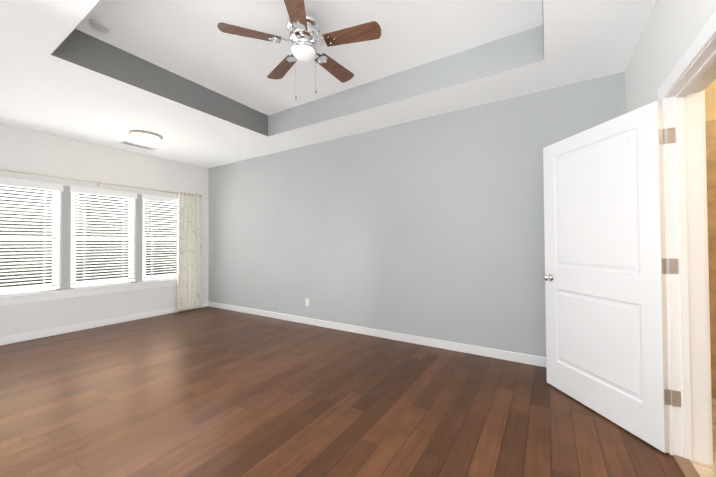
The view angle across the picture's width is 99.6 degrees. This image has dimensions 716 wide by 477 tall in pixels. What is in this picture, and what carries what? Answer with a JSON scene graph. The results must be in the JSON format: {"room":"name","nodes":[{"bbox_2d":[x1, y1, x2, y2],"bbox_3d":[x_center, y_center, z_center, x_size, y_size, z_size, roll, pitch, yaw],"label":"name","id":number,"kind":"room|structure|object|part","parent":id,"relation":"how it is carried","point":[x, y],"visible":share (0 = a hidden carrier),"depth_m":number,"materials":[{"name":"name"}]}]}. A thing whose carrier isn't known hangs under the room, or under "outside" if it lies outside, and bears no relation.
{"room":"bedroom","nodes":[
{"label":"bedroom","id":0,"kind":"room"},
{"bbox_2d":[0,169,199,196],"bbox_3d":[-3.839,-0.824,4.497,0.016,0.016,3.100,-1,-1,32],"label":"curtain rod","id":1,"kind":"object","parent":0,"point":[88,181],"visible":0.92,"depth_m":4.35,"materials":[{"name":"grey metal"}]},
{"bbox_2d":[177,192,201,312],"bbox_3d":[-3.110,0.238,5.613,0.089,2.160,0.483,-1,-1,32],"label":"panel","id":2,"kind":"object","parent":1,"relation":"hanging from","point":[189,265],"visible":1,"depth_m":5.61,"materials":[{"name":"fabric"}]},
{"bbox_2d":[0,123,207,337],"bbox_3d":[-4.315,-0.323,4.026,0.150,3.520,5.105,-1,-1,32],"label":"wall","id":3,"kind":"structure","parent":0,"point":[24,150],"depth_m":4.47,"materials":[{"name":"beige paint"}]},
{"bbox_2d":[0,281,176,305],"bbox_3d":[-3.838,0.798,4.604,0.016,0.090,2.690,-1,-1,32],"label":"trim","id":4,"kind":"structure","parent":3,"relation":"attached to","point":[32,299],"depth_m":4.35,"materials":[{"name":"white"}]},
{"bbox_2d":[0,279,176,298],"bbox_3d":[-3.839,0.738,4.605,0.055,0.030,2.730,-1,-1,32],"label":"window sill","id":5,"kind":"structure","parent":3,"relation":"attached to","point":[51,292],"depth_m":4.33,"materials":[{"name":"white"}]},
{"bbox_2d":[0,177,177,295],"bbox_3d":[-3.892,-0.013,4.646,0.200,1.472,2.614,-1,-1,32],"label":"window unit","id":6,"kind":"structure","parent":3,"relation":"in","point":[102,237],"depth_m":4.40,"materials":[{"name":"white plastic"}]},
{"bbox_3d":[-4.398,-0.014,3.907,0.030,1.370,0.710,-1,-1,32],"label":"glass","id":7,"kind":"part","parent":6,"relation":"part of","materials":[{"name":"glass"}]},
{"bbox_3d":[-4.397,-0.014,3.906,0.060,1.460,0.800,-1,-1,32],"label":"frame","id":8,"kind":"part","parent":6,"relation":"part of","materials":[{"name":"white plastic"}]},
{"bbox_2d":[0,177,63,294],"bbox_3d":[-4.339,-0.033,3.870,0.084,1.449,0.824,-1,-1,32],"label":"blind","id":9,"kind":"object","parent":6,"relation":"attached to","point":[28,264],"depth_m":3.97,"materials":[{"name":"white plastic"}]},
{"bbox_3d":[-3.923,-0.006,4.665,0.030,1.370,0.710,-1,-1,32],"label":"glass","id":10,"kind":"part","parent":6,"relation":"part of","materials":[{"name":"glass"}]},
{"bbox_3d":[-3.922,-0.006,4.665,0.060,1.460,0.800,-1,-1,32],"label":"frame","id":11,"kind":"part","parent":6,"relation":"part of","materials":[{"name":"white plastic"}]},
{"bbox_2d":[70,185,136,287],"bbox_3d":[-3.864,-0.025,4.628,0.084,1.449,0.824,-1,-1,32],"label":"blind","id":12,"kind":"object","parent":6,"relation":"attached to","point":[95,261],"depth_m":4.60,"materials":[{"name":"white plastic"}]},
{"bbox_3d":[-3.447,0.002,5.423,0.060,1.460,0.800,-1,-1,32],"label":"frame","id":13,"kind":"part","parent":6,"relation":"part of","materials":[{"name":"white plastic"}]},
{"bbox_2d":[142,194,177,280],"bbox_3d":[-3.388,-0.016,5.386,0.084,1.449,0.824,-1,-1,32],"label":"blind","id":14,"kind":"object","parent":6,"relation":"attached to","point":[159,254],"depth_m":5.30,"materials":[{"name":"white plastic"}]},
{"bbox_3d":[-3.447,0.002,5.423,0.030,1.370,0.710,-1,-1,32],"label":"glass","id":15,"kind":"part","parent":6,"relation":"part of","materials":[{"name":"glass"}]},
{"bbox_2d":[0,301,207,345],"bbox_3d":[-4.240,1.268,3.954,0.014,0.095,4.791,-1,-1,32],"label":"baseboard","id":16,"kind":"structure","parent":3,"relation":"attached to","point":[44,333],"depth_m":4.37,"materials":[{"name":"white"}]},
{"bbox_2d":[0,0,655,167],"bbox_3d":[-0.702,-1.833,1.777,8.700,0.710,5.105,-1,-1,32],"label":"ceiling","id":17,"kind":"structure","parent":0,"point":[42,89],"depth_m":2.77,"materials":[{"name":"white paint"}]},
{"bbox_2d":[89,19,109,32],"bbox_3d":[-2.121,-1.736,2.486,0.136,0.036,0.136,-1,-1,32],"label":"smoke detector","id":18,"kind":"object","parent":17,"relation":"attached to","point":[99,26],"visible":1,"depth_m":2.46,"materials":[{"name":"white plastic"}]},
{"bbox_2d":[120,141,155,149],"bbox_3d":[-3.363,-1.416,4.630,0.150,0.009,0.420,-1,-1,32],"label":"ceiling vent","id":19,"kind":"object","parent":17,"relation":"in","point":[136,145],"visible":1,"depth_m":4.61,"materials":[{"name":"white plastic"}]},
{"bbox_2d":[128,130,161,145],"bbox_3d":[-2.930,-1.353,4.181,0.384,0.152,0.384,-1,-1,32],"label":"ceiling light","id":20,"kind":"object","parent":17,"relation":"attached to","point":[145,138],"visible":0.98,"depth_m":4.08,"materials":[{"name":"white glass"}]},
{"bbox_3d":[-2.929,-1.349,4.181,0.330,0.100,0.330,-1,-1,32],"label":"lamp shade","id":21,"kind":"part","parent":20,"relation":"part of","materials":[{"name":"white glass"}]},
{"bbox_2d":[52,29,267,135],"bbox_3d":[-1.853,-1.595,3.337,0.006,0.295,2.198,-1,-1,32],"label":"ceiling band","id":22,"kind":"object","parent":17,"relation":"attached to","point":[82,49],"visible":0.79,"depth_m":3.02,"materials":[{"name":"paint"}]},
{"bbox_2d":[217,0,380,98],"bbox_3d":[-0.415,-1.439,2.515,1.239,0.650,1.201,-1,-1,32],"label":"ceiling fan","id":23,"kind":"object","parent":17,"relation":"hanging from","point":[303,29],"visible":1,"depth_m":2.40,"materials":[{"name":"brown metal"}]},
{"bbox_3d":[-0.445,-1.661,2.485,0.278,0.205,0.278,-1,-1,32],"label":"motor","id":24,"kind":"part","parent":23,"relation":"part of","materials":[{"name":"silver metal"}]},
{"bbox_2d":[0,306,715,476],"bbox_3d":[-0.683,1.320,1.731,8.700,0.124,5.105,-1,-1,32],"label":"floor","id":25,"kind":"structure","parent":0,"point":[207,391],"depth_m":2.23,"materials":[{"name":"brown wood"}]},
{"bbox_2d":[673,455,699,476],"bbox_3d":[1.596,1.237,1.345,0.065,0.012,0.882,-1,-1,32],"label":"threshold","id":26,"kind":"object","parent":25,"relation":"on","point":[686,466],"depth_m":1.63,"materials":[{"name":"brown wood"}]},
{"bbox_2d":[208,72,624,356],"bbox_3d":[0.623,-0.355,3.855,8.700,3.520,0.150,-1,-1,32],"label":"wall","id":27,"kind":"structure","parent":0,"point":[432,227],"depth_m":3.73,"materials":[{"name":"grey paint"}]},
{"bbox_2d":[208,301,545,366],"bbox_3d":[-0.296,1.250,4.317,6.310,0.095,0.014,-1,-1,32],"label":"baseboard","id":28,"kind":"structure","parent":27,"relation":"attached to","point":[500,354],"depth_m":3.76,"materials":[{"name":"white"}]},
{"bbox_2d":[624,0,715,113],"bbox_3d":[1.154,-0.406,0.598,0.140,3.520,5.105,-1,-1,32],"label":"wall","id":29,"kind":"structure","parent":0,"point":[672,29],"depth_m":1.83,"materials":[{"name":"beige paint"}]},
{"bbox_2d":[543,100,680,452],"bbox_3d":[1.716,0.220,2.186,0.159,2.045,0.940,0,-1,-8],"label":"door leaf","id":30,"kind":"structure","parent":29,"relation":"in","point":[606,272],"depth_m":2.05,"materials":[{"name":"white wood"}]},
{"bbox_3d":[1.658,0.333,2.598,0.159,0.066,0.104,0,-1,-8],"label":"knob","id":31,"kind":"part","parent":30,"relation":"part of","materials":[{"name":"silver metal"}]},
{"bbox_3d":[1.813,0.160,1.739,0.036,1.599,0.004,-1,-1,32],"label":"door jamb hinge leaves","id":32,"kind":"part","parent":30,"relation":"part of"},
{"bbox_2d":[658,11,715,464],"bbox_3d":[1.626,0.165,1.338,0.172,2.154,1.058,-1,-1,32],"label":"door frame","id":33,"kind":"structure","parent":29,"relation":"attached to","point":[687,282],"depth_m":1.70,"materials":[{"name":"white wood"}]},
{"bbox_3d":[1.560,0.166,1.379,0.016,2.154,1.058,-1,-1,32],"label":"bedroom door casing trim","id":34,"kind":"part","parent":33,"relation":"part of","materials":[{"name":"white wood"}]},
{"bbox_3d":[1.692,0.164,1.296,0.016,2.154,1.058,-1,-1,32],"label":"bathroom door casing trim","id":35,"kind":"part","parent":33,"relation":"part of","materials":[{"name":"white wood"}]},
{"bbox_2d":[705,79,715,120],"bbox_3d":[3.314,-0.127,2.070,1.950,2.740,0.012,-1,-1,32],"label":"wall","id":36,"kind":"structure","parent":0,"point":[710,102],"depth_m":2.40,"materials":[{"name":"beige paint"}]},
{"bbox_2d":[705,120,715,398],"bbox_3d":[3.074,0.156,2.199,1.400,2.180,0.018,-1,-1,32],"label":"tiled wall","id":37,"kind":"structure","parent":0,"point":[710,127],"depth_m":2.38,"materials":[{"name":"brown tile"}]}
]}

